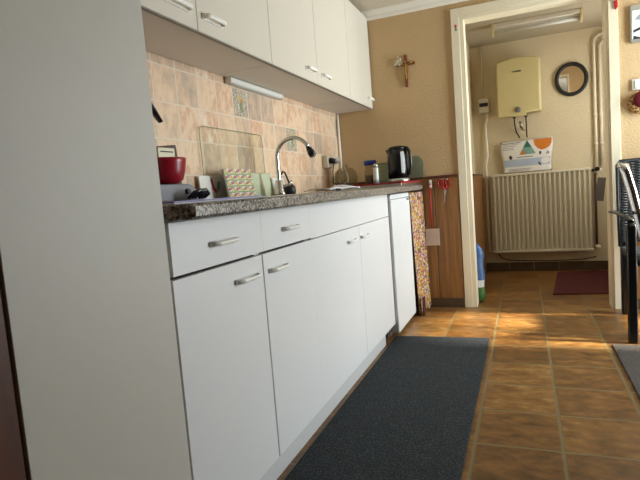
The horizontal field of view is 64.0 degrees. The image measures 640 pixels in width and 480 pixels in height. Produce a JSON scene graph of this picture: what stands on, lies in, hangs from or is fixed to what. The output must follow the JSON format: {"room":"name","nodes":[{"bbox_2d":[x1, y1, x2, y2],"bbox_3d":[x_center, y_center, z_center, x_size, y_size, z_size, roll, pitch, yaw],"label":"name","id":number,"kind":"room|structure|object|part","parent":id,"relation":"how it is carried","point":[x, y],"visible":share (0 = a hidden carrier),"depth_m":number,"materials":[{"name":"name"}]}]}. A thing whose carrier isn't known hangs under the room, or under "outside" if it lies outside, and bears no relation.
{"room":"kitchen","nodes":[
{"label":"kitchen","id":0,"kind":"room"},
{"bbox_2d":[146,51,340,201],"bbox_3d":[-1.046,-0.201,1.081,0.101,2.200,6.475,-2,6,22],"label":"wall","id":1,"kind":"structure","parent":0,"point":[187,98],"depth_m":2.52,"materials":[{"name":"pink tile"}]},
{"bbox_2d":[0,292,25,479],"bbox_3d":[-0.792,-0.194,0.812,0.541,2.198,0.123,-2,6,22],"label":"trim","id":2,"kind":"structure","parent":1,"relation":"attached to","point":[12,467],"depth_m":0.80,"materials":[{"name":"brown wood"}]},
{"bbox_2d":[140,0,271,73],"bbox_3d":[-0.567,-1.041,1.789,0.318,0.657,1.130,-2,6,22],"label":"upper cabinet","id":3,"kind":"object","parent":1,"relation":"attached to","point":[213,36],"visible":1,"depth_m":1.96,"materials":[{"name":"beige laminate"}]},
{"bbox_3d":[-0.559,-1.015,1.483,0.018,0.653,0.564,-2,6,22],"label":"door","id":4,"kind":"part","parent":3,"relation":"part of","materials":[{"name":"beige laminate"}]},
{"bbox_3d":[-0.452,-0.771,1.660,0.029,0.024,0.130,-2,6,22],"label":"handle","id":5,"kind":"part","parent":3,"relation":"part of","materials":[{"name":"plastic"}]},
{"bbox_3d":[-0.377,-0.794,1.849,0.029,0.024,0.135,-2,6,22],"label":"handle","id":6,"kind":"part","parent":3,"relation":"part of","materials":[{"name":"plastic"}]},
{"bbox_3d":[-0.351,-1.080,2.005,0.018,0.653,0.562,-2,6,22],"label":"door","id":7,"kind":"part","parent":3,"relation":"part of","materials":[{"name":"beige laminate"}]},
{"bbox_2d":[218,0,350,104],"bbox_3d":[-0.152,-1.172,2.834,0.318,0.657,1.129,-2,6,22],"label":"upper cabinet","id":8,"kind":"object","parent":1,"relation":"attached to","point":[308,41],"visible":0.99,"depth_m":2.74,"materials":[{"name":"beige laminate"}]},
{"bbox_2d":[224,76,283,99],"bbox_3d":[-0.336,-0.800,2.723,0.036,0.032,0.581,-2,6,22],"label":"lamp","id":9,"kind":"object","parent":8,"relation":"attached to","point":[231,81],"visible":1,"depth_m":2.66,"materials":[{"name":"white plastic"}]},
{"bbox_2d":[229,83,280,99],"bbox_3d":[-0.336,-0.786,2.722,0.029,0.004,0.520,-2,6,22],"label":"diffuser","id":10,"kind":"object","parent":9,"relation":"attached to","point":[245,86],"depth_m":2.70,"materials":[{"name":"white plastic"}]},
{"bbox_3d":[-0.144,-1.145,2.525,0.018,0.653,0.558,-2,6,22],"label":"door","id":11,"kind":"part","parent":8,"relation":"part of","materials":[{"name":"beige laminate"}]},
{"bbox_3d":[-0.041,-0.900,2.694,0.029,0.024,0.120,-2,6,22],"label":"handle","id":12,"kind":"part","parent":8,"relation":"part of","materials":[{"name":"plastic"}]},
{"bbox_3d":[0.041,-0.926,2.901,0.029,0.024,0.120,-2,6,22],"label":"handle","id":13,"kind":"part","parent":8,"relation":"part of","materials":[{"name":"plastic"}]},
{"bbox_3d":[0.063,-1.210,3.047,0.018,0.653,0.568,-2,6,22],"label":"door","id":14,"kind":"part","parent":8,"relation":"part of","materials":[{"name":"beige laminate"}]},
{"bbox_2d":[322,155,348,183],"bbox_3d":[0.120,-0.484,3.691,0.133,0.253,0.194,-2,6,22],"label":"wall socket","id":15,"kind":"object","parent":1,"relation":"attached to","point":[329,161],"visible":0.92,"depth_m":3.63,"materials":[{"name":"white plastic"}]},
{"bbox_3d":[0.167,-0.483,3.720,0.113,0.160,0.040,-9,7,-37],"label":"cord","id":16,"kind":"part","parent":15,"relation":"part of","materials":[{"name":"white plastic"}]},
{"bbox_2d":[336,114,342,181],"bbox_3d":[0.155,-0.671,3.941,0.019,0.585,0.019,-2,6,22],"label":"pipe","id":17,"kind":"object","parent":1,"relation":"attached to","point":[337,115],"visible":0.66,"depth_m":3.93,"materials":[{"name":"white metal"}]},
{"bbox_2d":[311,0,374,113],"bbox_3d":[0.153,-1.267,3.601,0.318,0.657,0.526,-2,6,22],"label":"upper cabinet","id":18,"kind":"object","parent":1,"relation":"attached to","point":[355,21],"visible":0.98,"depth_m":3.54,"materials":[{"name":"beige laminate"}]},
{"bbox_3d":[0.265,-1.274,3.555,0.018,0.653,0.524,-2,6,22],"label":"door","id":19,"kind":"part","parent":18,"relation":"part of","materials":[{"name":"beige laminate"}]},
{"bbox_2d":[277,270,639,479],"bbox_3d":[0.776,0.778,1.267,3.266,0.060,8.130,-2,6,22],"label":"floor","id":20,"kind":"structure","parent":0,"point":[556,400],"depth_m":2.26,"materials":[{"name":"tile"}]},
{"bbox_2d":[0,0,191,479],"bbox_3d":[-0.697,-0.206,1.058,0.557,2.160,0.396,-2,6,22],"label":"tall cabinet","id":21,"kind":"object","parent":20,"relation":"on","point":[85,284],"visible":1,"depth_m":0.94,"materials":[{"name":"laminate"}]},
{"bbox_2d":[164,211,278,479],"bbox_3d":[-0.483,0.336,1.502,0.582,0.787,0.448,-2,6,22],"label":"base cabinet","id":22,"kind":"object","parent":20,"relation":"on","point":[216,271],"visible":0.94,"depth_m":1.36,"materials":[{"name":"white laminate"}]},
{"bbox_3d":[-0.269,-0.001,1.379,0.018,0.126,0.440,-2,6,22],"label":"drawer","id":23,"kind":"part","parent":22,"relation":"part of","materials":[{"name":"white laminate"}]},
{"bbox_3d":[-0.249,0.004,1.373,0.026,0.015,0.138,-2,6,22],"label":"handle","id":24,"kind":"part","parent":22,"relation":"part of","materials":[{"name":"plastic"}]},
{"bbox_3d":[-0.201,0.111,1.481,0.026,0.015,0.138,-2,6,22],"label":"handle","id":25,"kind":"part","parent":22,"relation":"part of","materials":[{"name":"plastic"}]},
{"bbox_2d":[256,205,323,455],"bbox_3d":[-0.332,0.289,1.881,0.582,0.787,0.393,-2,6,22],"label":"base cabinet","id":26,"kind":"object","parent":20,"relation":"on","point":[287,261],"visible":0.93,"depth_m":1.75,"materials":[{"name":"white laminate"}]},
{"bbox_3d":[-0.127,0.090,1.668,0.026,0.015,0.134,-2,6,22],"label":"handle","id":27,"kind":"part","parent":26,"relation":"part of","materials":[{"name":"plastic"}]},
{"bbox_3d":[-0.118,-0.048,1.759,0.018,0.126,0.382,-2,6,22],"label":"drawer","id":28,"kind":"part","parent":26,"relation":"part of","materials":[{"name":"white laminate"}]},
{"bbox_3d":[-0.093,-0.044,1.764,0.026,0.015,0.134,-2,6,22],"label":"handle","id":29,"kind":"part","parent":26,"relation":"part of","materials":[{"name":"plastic"}]},
{"bbox_2d":[260,335,385,479],"bbox_3d":[0.030,0.681,2.124,0.014,0.089,1.894,-2,6,22],"label":"board","id":30,"kind":"object","parent":20,"relation":"on","point":[290,453],"visible":0.56,"depth_m":2.01,"materials":[{"name":"white wood"}]},
{"bbox_2d":[306,194,394,404],"bbox_3d":[-0.036,0.242,2.622,0.582,0.878,1.204,-2,6,22],"label":"base cabinet","id":31,"kind":"object","parent":20,"relation":"on","point":[350,238],"visible":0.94,"depth_m":2.34,"materials":[{"name":"white laminate"}]},
{"bbox_2d":[162,185,422,221],"bbox_3d":[-0.057,-0.214,2.565,0.624,0.037,2.852,-2,6,22],"label":"countertop","id":32,"kind":"structure","parent":31,"relation":"on","point":[178,212],"depth_m":1.47,"materials":[{"name":"stone"}]},
{"bbox_2d":[156,147,174,156],"bbox_3d":[-0.519,-0.210,1.699,0.046,0.186,0.085,-2,6,22],"label":"carton","id":33,"kind":"object","parent":32,"relation":"on","point":[161,152],"visible":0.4,"depth_m":1.68,"materials":[{"name":"white cardboard"}]},
{"bbox_2d":[151,102,181,202],"bbox_3d":[-0.588,-0.309,1.787,0.100,0.378,0.200,-2,6,22],"label":"knife block","id":34,"kind":"object","parent":32,"relation":"on","point":[156,115],"visible":0.1,"depth_m":1.79,"materials":[{"name":"black plastic"}]},
{"bbox_3d":[-0.584,-0.406,1.754,0.032,0.182,0.124,-2,6,22],"label":"curved handle","id":35,"kind":"part","parent":34,"relation":"part of","materials":[{"name":"black plastic"}]},
{"bbox_2d":[197,176,227,200],"bbox_3d":[-0.476,-0.234,2.316,0.017,0.112,0.230,-2,6,22],"label":"box","id":36,"kind":"object","parent":32,"relation":"on","point":[215,185],"depth_m":2.30,"materials":[{"name":"white plastic"}]},
{"bbox_2d":[162,195,264,205],"bbox_3d":[-0.426,-0.104,1.451,0.375,0.008,0.450,-2,6,22],"label":"mat","id":37,"kind":"object","parent":32,"relation":"on","point":[255,196],"visible":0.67,"depth_m":1.31,"materials":[{"name":"purple plastic"}]},
{"bbox_2d":[160,184,203,201],"bbox_3d":[-0.502,-0.129,1.468,0.162,0.050,0.372,-2,6,22],"label":"kitchen scale","id":38,"kind":"object","parent":37,"relation":"on","point":[169,192],"visible":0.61,"depth_m":1.48,"materials":[{"name":"white plastic"}]},
{"bbox_2d":[157,157,185,183],"bbox_3d":[-0.470,-0.203,1.532,0.144,0.078,0.144,-2,6,22],"label":"mixing bowl","id":39,"kind":"object","parent":38,"relation":"on","point":[171,169],"visible":0.58,"depth_m":1.48,"materials":[{"name":"red plastic"}]},
{"bbox_2d":[187,188,209,199],"bbox_3d":[-0.358,-0.137,1.516,0.034,0.031,0.087,-2,6,22],"label":"tongs","id":40,"kind":"object","parent":37,"relation":"on","point":[202,193],"visible":1,"depth_m":1.51,"materials":[{"name":"black plastic"}]},
{"bbox_2d":[199,126,264,175],"bbox_3d":[-0.410,-0.368,2.518,0.008,0.336,0.584,-2,6,22],"label":"board","id":41,"kind":"object","parent":32,"relation":"on","point":[200,126],"visible":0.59,"depth_m":2.37,"materials":[{"name":"clear glass"}]},
{"bbox_2d":[221,169,255,198],"bbox_3d":[-0.376,-0.263,2.397,0.036,0.139,0.240,-2,6,22],"label":"trivet","id":42,"kind":"object","parent":32,"relation":"on","point":[238,182],"visible":0.92,"depth_m":2.38,"materials":[{"name":"ceramic"}]},
{"bbox_2d":[251,173,273,196],"bbox_3d":[-0.337,-0.283,2.652,0.022,0.125,0.375,-2,6,22],"label":"board","id":43,"kind":"object","parent":32,"relation":"on","point":[262,183],"visible":0.48,"depth_m":2.72,"materials":[{"name":"green plastic"}]},
{"bbox_2d":[270,178,284,192],"bbox_3d":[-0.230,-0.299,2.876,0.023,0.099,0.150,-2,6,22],"label":"cup","id":44,"kind":"object","parent":32,"relation":"on","point":[273,180],"depth_m":2.82,"materials":[{"name":"white ceramic"}]},
{"bbox_2d":[274,136,315,195],"bbox_3d":[-0.133,-0.389,2.656,0.251,0.300,0.066,-2,6,22],"label":"tap","id":45,"kind":"object","parent":32,"relation":"on","point":[279,186],"visible":0.99,"depth_m":2.67,"materials":[{"name":"silver metal"}]},
{"bbox_3d":[-0.142,-0.427,2.652,0.200,0.222,0.021,-2,6,22],"label":"spout","id":46,"kind":"part","parent":45,"relation":"part of","materials":[{"name":"silver metal"}]},
{"bbox_2d":[261,188,370,197],"bbox_3d":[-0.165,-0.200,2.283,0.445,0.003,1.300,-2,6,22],"label":"sink","id":47,"kind":"object","parent":32,"relation":"in","point":[365,188],"visible":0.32,"depth_m":2.00,"materials":[{"name":"metal"}]},
{"bbox_2d":[281,171,295,194],"bbox_3d":[-0.171,-0.313,2.797,0.068,0.130,0.078,-2,6,22],"label":"dish brush","id":48,"kind":"object","parent":47,"relation":"on","point":[291,189],"visible":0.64,"depth_m":2.78,"materials":[{"name":"black plastic"}]},
{"bbox_2d":[304,185,359,191],"bbox_3d":[0.064,-0.250,2.435,0.141,0.023,0.441,-2,6,22],"label":"cloth","id":49,"kind":"object","parent":47,"relation":"on","point":[334,186],"visible":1,"depth_m":2.45,"materials":[{"name":"white fabric"}]},
{"bbox_2d":[341,181,421,189],"bbox_3d":[0.437,-0.375,3.514,0.399,0.028,0.669,-2,6,22],"label":"tray","id":50,"kind":"object","parent":32,"relation":"on","point":[403,183],"visible":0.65,"depth_m":3.21,"materials":[{"name":"metal"}]},
{"bbox_2d":[364,160,375,185],"bbox_3d":[0.353,-0.460,3.562,0.084,0.186,0.084,-2,6,22],"label":"glass jar","id":51,"kind":"object","parent":50,"relation":"on","point":[368,178],"visible":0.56,"depth_m":3.53,"materials":[{"name":"clear glass"}]},
{"bbox_3d":[0.347,-0.537,3.554,0.084,0.031,0.084,-2,6,22],"label":"lid","id":52,"kind":"part","parent":51,"relation":"part of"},
{"bbox_2d":[373,163,378,183],"bbox_3d":[0.378,-0.438,3.462,0.040,0.159,0.040,-2,6,22],"label":"grinder","id":53,"kind":"object","parent":50,"relation":"on","point":[375,166],"visible":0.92,"depth_m":3.45,"materials":[{"name":"silver metal"}]},
{"bbox_2d":[386,146,412,183],"bbox_3d":[0.534,-0.506,3.479,0.148,0.267,0.159,-6,6,-15],"label":"kettle","id":54,"kind":"object","parent":50,"relation":"on","point":[399,168],"visible":0.83,"depth_m":3.42,"materials":[{"name":"black plastic"}]},
{"bbox_3d":[0.523,-0.627,3.473,0.128,0.024,0.128,-2,6,22],"label":"lid","id":55,"kind":"part","parent":54,"relation":"part of","materials":[{"name":"black plastic"}]},
{"bbox_3d":[0.594,-0.536,3.439,0.057,0.200,0.030,-1,7,35],"label":"handle","id":56,"kind":"part","parent":54,"relation":"part of","materials":[{"name":"black plastic"}]},
{"bbox_2d":[409,191,430,313],"bbox_3d":[0.726,0.083,3.674,0.034,0.855,0.272,-1,6,30],"label":"curtain","id":57,"kind":"object","parent":32,"relation":"hanging from","point":[416,198],"visible":0.94,"depth_m":3.67,"materials":[{"name":"fabric"}]},
{"bbox_3d":[0.095,0.288,2.254,0.018,0.652,0.610,-2,6,22],"label":"door","id":58,"kind":"part","parent":31,"relation":"part of","materials":[{"name":"white laminate"}]},
{"bbox_3d":[0.173,-0.138,2.491,0.018,0.130,1.204,-2,6,22],"label":"panel","id":59,"kind":"part","parent":31,"relation":"part of","materials":[{"name":"white laminate"}]},
{"bbox_3d":[0.157,0.004,2.380,0.026,0.015,0.124,-2,6,22],"label":"handle","id":60,"kind":"part","parent":31,"relation":"part of","materials":[{"name":"plastic"}]},
{"bbox_3d":[0.316,0.219,2.811,0.018,0.652,0.591,-2,6,22],"label":"door","id":61,"kind":"part","parent":31,"relation":"part of","materials":[{"name":"white laminate"}]},
{"bbox_2d":[284,336,489,479],"bbox_3d":[0.064,0.787,1.386,0.545,0.008,3.625,-2,6,22],"label":"runner rug","id":62,"kind":"object","parent":20,"relation":"on","point":[410,417],"visible":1,"depth_m":2.02,"materials":[{"name":"grey carpet"}]},
{"bbox_2d":[387,192,415,336],"bbox_3d":[0.305,0.144,3.420,0.534,0.872,0.524,-2,6,22],"label":"refrigerator","id":63,"kind":"object","parent":20,"relation":"on","point":[398,203],"visible":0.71,"depth_m":3.24,"materials":[{"name":"metal"}]},
{"bbox_3d":[0.269,-0.275,3.382,0.528,0.029,0.524,-2,6,22],"label":"panel","id":64,"kind":"part","parent":63,"relation":"part of","materials":[{"name":"plastic"}]},
{"bbox_2d":[422,296,425,315],"bbox_3d":[0.736,0.466,3.613,0.012,0.130,0.058,-2,6,22],"label":"board","id":65,"kind":"object","parent":20,"relation":"on","point":[423,298],"visible":1,"depth_m":3.59,"materials":[{"name":"brown wood"}]},
{"bbox_2d":[476,243,485,301],"bbox_3d":[1.179,0.247,3.890,0.140,0.440,0.084,-2,6,22],"label":"bottle","id":66,"kind":"object","parent":20,"relation":"on","point":[479,252],"visible":0.44,"depth_m":3.85,"materials":[{"name":"blue plastic"}]},
{"bbox_2d":[553,271,608,294],"bbox_3d":[2.288,0.344,4.260,0.685,0.008,1.015,-2,6,22],"label":"door mat","id":67,"kind":"object","parent":20,"relation":"on","point":[573,282],"visible":0.72,"depth_m":4.21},
{"bbox_2d":[608,158,639,343],"bbox_3d":[1.993,0.010,2.849,0.603,0.981,0.682,-2,6,22],"label":"wicker armchair","id":68,"kind":"object","parent":20,"relation":"on","point":[628,238],"visible":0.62,"depth_m":3.01,"materials":[{"name":"black wicker"}]},
{"bbox_3d":[1.728,-0.142,2.936,0.057,0.035,0.682,-2,6,22],"label":"armrest","id":69,"kind":"part","parent":68,"relation":"part of","materials":[{"name":"black plastic"}]},
{"bbox_3d":[1.920,0.172,3.224,0.046,0.600,0.040,-2,6,22],"label":"leg","id":70,"kind":"part","parent":68,"relation":"part of","materials":[{"name":"black plastic"}]},
{"bbox_3d":[2.071,-0.239,3.072,0.514,0.541,0.055,-2,6,22],"label":"frame","id":71,"kind":"part","parent":68,"relation":"part of","materials":[{"name":"black wicker"}]},
{"bbox_2d":[616,162,639,239],"bbox_3d":[1.712,-0.188,2.787,0.165,0.490,0.055,-2,6,22],"label":"tube","id":72,"kind":"object","parent":68,"relation":"on","point":[629,183],"visible":0.99,"depth_m":2.76,"materials":[{"name":"silver metal"}]},
{"bbox_3d":[2.069,-0.239,3.068,0.479,0.502,0.048,-2,6,22],"label":"backrest","id":73,"kind":"part","parent":68,"relation":"part of","materials":[{"name":"black wicker"}]},
{"bbox_3d":[1.985,0.081,2.828,0.497,0.045,0.520,-2,6,22],"label":"seat","id":74,"kind":"part","parent":68,"relation":"part of","materials":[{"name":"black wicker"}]},
{"bbox_3d":[1.631,0.231,2.675,0.046,0.630,0.040,-2,6,22],"label":"leg","id":75,"kind":"part","parent":68,"relation":"part of","materials":[{"name":"black plastic"}]},
{"bbox_2d":[612,344,639,397],"bbox_3d":[1.478,0.656,1.599,0.703,0.008,2.085,-2,6,22],"label":"mat","id":76,"kind":"object","parent":20,"relation":"on","point":[629,355],"visible":1,"depth_m":2.44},
{"bbox_2d":[466,42,475,173],"bbox_3d":[1.228,-0.687,4.432,0.100,2.190,1.418,-2,6,22],"label":"wall","id":77,"kind":"structure","parent":0,"point":[467,46],"depth_m":4.86,"materials":[{"name":"beige paint"}]},
{"bbox_2d":[472,174,486,275],"bbox_3d":[1.434,-0.110,4.660,0.068,0.970,0.980,-2,6,22],"label":"trim","id":78,"kind":"structure","parent":77,"relation":"attached to","point":[477,178],"depth_m":4.62,"materials":[{"name":"brown wood"}]},
{"bbox_2d":[349,0,601,47],"bbox_3d":[0.601,-1.461,1.058,3.266,0.070,8.130,-2,6,22],"label":"ceiling","id":79,"kind":"structure","parent":0,"point":[478,34],"depth_m":4.34,"materials":[{"name":"paint"}]},
{"bbox_2d":[491,7,582,37],"bbox_3d":[1.754,-1.757,4.164,0.676,0.097,0.110,-2,6,22],"label":"ceiling lamp","id":80,"kind":"object","parent":79,"relation":"attached to","point":[574,14],"visible":1,"depth_m":4.13,"materials":[{"name":"white plastic"}]},
{"bbox_2d":[339,0,639,290],"bbox_3d":[1.603,-0.631,3.463,3.266,2.200,0.110,-2,6,22],"label":"wall","id":81,"kind":"structure","parent":0,"point":[420,116],"depth_m":3.70,"materials":[{"name":"beige paint"}]},
{"bbox_2d":[397,54,414,86],"bbox_3d":[0.622,-1.226,3.704,0.132,0.228,0.027,-2,6,22],"label":"crucifix","id":82,"kind":"object","parent":81,"relation":"attached to","point":[405,63],"visible":1,"depth_m":3.70,"materials":[{"name":"brown wood"}]},
{"bbox_2d":[394,56,402,65],"bbox_3d":[0.569,-1.296,3.720,0.071,0.076,0.022,-2,6,22],"label":"dried flower","id":83,"kind":"object","parent":82,"relation":"attached to","point":[398,61],"visible":1,"depth_m":3.71,"materials":[{"name":"white plant"}]},
{"bbox_2d":[348,174,464,306],"bbox_3d":[0.617,0.027,3.867,0.880,0.972,0.018,-2,6,22],"label":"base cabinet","id":84,"kind":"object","parent":81,"relation":"attached to","point":[445,260],"depth_m":3.75,"materials":[{"name":"brown wood"}]},
{"bbox_2d":[361,0,467,20],"bbox_3d":[1.489,-1.686,3.287,3.066,0.055,0.055,-2,6,22],"label":"trim","id":85,"kind":"structure","parent":81,"relation":"attached to","point":[416,5],"depth_m":3.64,"materials":[{"name":"paint"}]},
{"bbox_2d":[450,0,620,308],"bbox_3d":[1.476,-0.579,3.519,1.013,2.105,0.141,-2,6,22],"label":"door frame","id":86,"kind":"structure","parent":81,"relation":"in","point":[461,16],"depth_m":3.45,"materials":[{"name":"white wood"}]},
{"bbox_2d":[614,0,617,8],"bbox_3d":[1.829,-1.531,3.177,0.030,0.195,0.011,-2,6,22],"label":"ribbon","id":87,"kind":"object","parent":86,"relation":"hanging from","point":[615,1],"visible":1,"depth_m":3.18,"materials":[{"name":"red fabric"}]},
{"bbox_2d":[627,90,639,113],"bbox_3d":[1.994,-0.862,3.187,0.138,0.151,0.058,-2,6,22],"label":"pouch","id":88,"kind":"object","parent":81,"relation":"hanging from","point":[633,103],"visible":1,"depth_m":3.19,"materials":[{"name":"fabric"}]},
{"bbox_2d":[629,4,639,43],"bbox_3d":[2.011,-1.338,3.141,0.190,0.224,0.019,-2,6,22],"label":"picture frame","id":89,"kind":"object","parent":81,"relation":"attached to","point":[634,9],"visible":1,"depth_m":3.16,"materials":[{"name":"silver metal"}]},
{"bbox_2d":[633,10,639,38],"bbox_3d":[2.013,-1.334,3.145,0.162,0.174,0.009,-2,6,22],"label":"picture","id":90,"kind":"object","parent":89,"relation":"attached to","point":[636,13],"depth_m":3.16,"materials":[{"name":"paper"}]},
{"bbox_2d":[632,79,639,89],"bbox_3d":[1.992,-0.974,3.195,0.078,0.065,0.017,-2,6,22],"label":"light switch","id":91,"kind":"object","parent":81,"relation":"attached to","point":[635,82],"visible":1,"depth_m":3.20,"materials":[{"name":"white plastic"}]},
{"bbox_2d":[637,160,639,308],"bbox_3d":[2.507,-0.050,3.106,1.163,0.972,0.018,-2,6,22],"label":"trim","id":92,"kind":"structure","parent":81,"relation":"attached to","point":[638,243],"depth_m":3.32,"materials":[{"name":"brown wood"}]},
{"bbox_3d":[0.801,-0.406,3.722,0.018,0.060,0.027,-2,6,22],"label":"wall hook","id":93,"kind":"object","parent":81,"relation":"attached to","visible":0},
{"bbox_2d":[425,183,439,245],"bbox_3d":[0.816,-0.186,3.743,0.100,0.454,0.011,-2,6,22],"label":"fly swatter","id":94,"kind":"object","parent":93,"relation":"hanging from","point":[432,235],"visible":1,"depth_m":3.75,"materials":[{"name":"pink plastic"}]},
{"bbox_3d":[0.810,-0.252,3.737,0.014,0.320,0.011,-2,6,22],"label":"handle","id":95,"kind":"part","parent":94,"relation":"part of","materials":[{"name":"red plastic"}]},
{"bbox_2d":[469,26,607,270],"bbox_3d":[2.197,-0.803,4.855,1.590,2.190,0.100,-2,6,22],"label":"wall","id":96,"kind":"structure","parent":0,"point":[569,120],"depth_m":4.77,"materials":[{"name":"beige paint"}]},
{"bbox_2d":[480,46,483,98],"bbox_3d":[1.562,-1.612,4.939,0.014,0.498,0.012,-2,6,22],"label":"conduit","id":97,"kind":"object","parent":96,"relation":"attached to","point":[480,46],"visible":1,"depth_m":4.93,"materials":[{"name":"beige plastic"}]},
{"bbox_2d":[478,98,488,113],"bbox_3d":[1.583,-1.295,4.948,0.095,0.135,0.055,-2,6,22],"label":"box","id":98,"kind":"object","parent":96,"relation":"attached to","point":[483,104],"visible":1,"depth_m":4.93,"materials":[{"name":"white plastic"}]},
{"bbox_3d":[1.573,-1.300,4.924,0.079,0.036,0.004,-2,6,22],"label":"switch panel","id":99,"kind":"part","parent":98,"relation":"part of","materials":[{"name":"black plastic"}]},
{"bbox_2d":[484,113,490,251],"bbox_3d":[1.649,-0.556,5.020,0.059,1.356,0.035,-5,5,-10],"label":"cable sleeve","id":100,"kind":"object","parent":98,"relation":"hanging from","point":[486,114],"visible":1,"depth_m":5.00,"materials":[{"name":"white plastic"}]},
{"bbox_2d":[496,56,541,137],"bbox_3d":[1.842,-1.309,4.737,0.378,0.710,0.252,-2,6,22],"label":"water heater","id":101,"kind":"object","parent":96,"relation":"attached to","point":[518,79],"visible":1,"depth_m":4.63,"materials":[{"name":"metal"}]},
{"bbox_2d":[490,167,601,252],"bbox_3d":[2.130,-0.271,4.836,0.960,0.758,0.090,-2,6,22],"label":"radiator","id":102,"kind":"object","parent":96,"relation":"attached to","point":[539,211],"visible":1,"depth_m":4.82,"materials":[{"name":"metal"}]},
{"bbox_2d":[500,136,552,173],"bbox_3d":[1.957,-0.800,4.851,0.466,0.314,0.053,-2,6,22],"label":"bag","id":103,"kind":"object","parent":102,"relation":"on","point":[535,154],"visible":0.99,"depth_m":4.83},
{"bbox_2d":[594,173,600,248],"bbox_3d":[2.539,-0.268,4.694,0.046,0.695,0.032,-2,6,22],"label":"pipe","id":104,"kind":"object","parent":102,"relation":"attached to","point":[597,245],"visible":1,"depth_m":4.69,"materials":[{"name":"brown metal"}]},
{"bbox_2d":[595,172,605,200],"bbox_3d":[2.518,-0.486,4.597,0.092,0.274,0.009,-2,6,22],"label":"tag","id":105,"kind":"object","parent":102,"relation":"hanging from","point":[600,189],"visible":0.93,"depth_m":4.60,"materials":[{"name":"grey plastic"}]},
{"bbox_2d":[498,253,595,260],"bbox_3d":[2.170,0.153,4.923,0.866,0.100,0.026,-2,6,21],"label":"cable","id":106,"kind":"object","parent":96,"relation":"attached to","point":[498,253],"visible":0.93,"depth_m":4.92,"materials":[{"name":"black plastic"}]},
{"bbox_2d":[487,260,607,270],"bbox_3d":[2.286,0.247,4.890,1.328,0.085,0.012,-2,6,22],"label":"baseboard","id":107,"kind":"structure","parent":96,"relation":"attached to","point":[564,265],"depth_m":4.92,"materials":[{"name":"brown tile"}]},
{"bbox_2d":[554,62,588,95],"bbox_3d":[2.289,-1.465,4.662,0.279,0.305,0.035,-2,6,22],"label":"round mirror","id":108,"kind":"object","parent":96,"relation":"attached to","point":[571,78],"visible":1,"depth_m":4.66,"materials":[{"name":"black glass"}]},
{"bbox_3d":[2.291,-1.466,4.668,0.234,0.252,0.005,-2,6,22],"label":"glass","id":109,"kind":"part","parent":108,"relation":"part of","materials":[{"name":"mirror"}]},
{"bbox_2d":[592,32,601,166],"bbox_3d":[2.618,-1.254,4.552,0.338,1.186,0.044,-2,6,22],"label":"pipe","id":110,"kind":"object","parent":96,"relation":"attached to","point":[600,33],"visible":0.88,"depth_m":4.59,"materials":[{"name":"white metal"}]},
{"bbox_2d":[598,41,603,165],"bbox_3d":[2.641,-1.233,4.545,0.292,1.112,0.044,-2,6,22],"label":"pipe","id":111,"kind":"object","parent":96,"relation":"attached to","point":[601,42],"visible":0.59,"depth_m":4.58,"materials":[{"name":"white metal"}]},
{"bbox_3d":[0.894,-0.439,3.685,0.053,0.009,0.019,-2,6,22],"label":"nail","id":112,"kind":"object","parent":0,"visible":0},
{"bbox_2d":[437,178,450,199],"bbox_3d":[0.901,-0.350,3.693,0.100,0.184,0.012,-2,6,22],"label":"scissors","id":113,"kind":"object","parent":112,"relation":"hanging from","point":[446,185],"visible":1,"depth_m":3.69,"materials":[{"name":"red plastic"}]}
]}

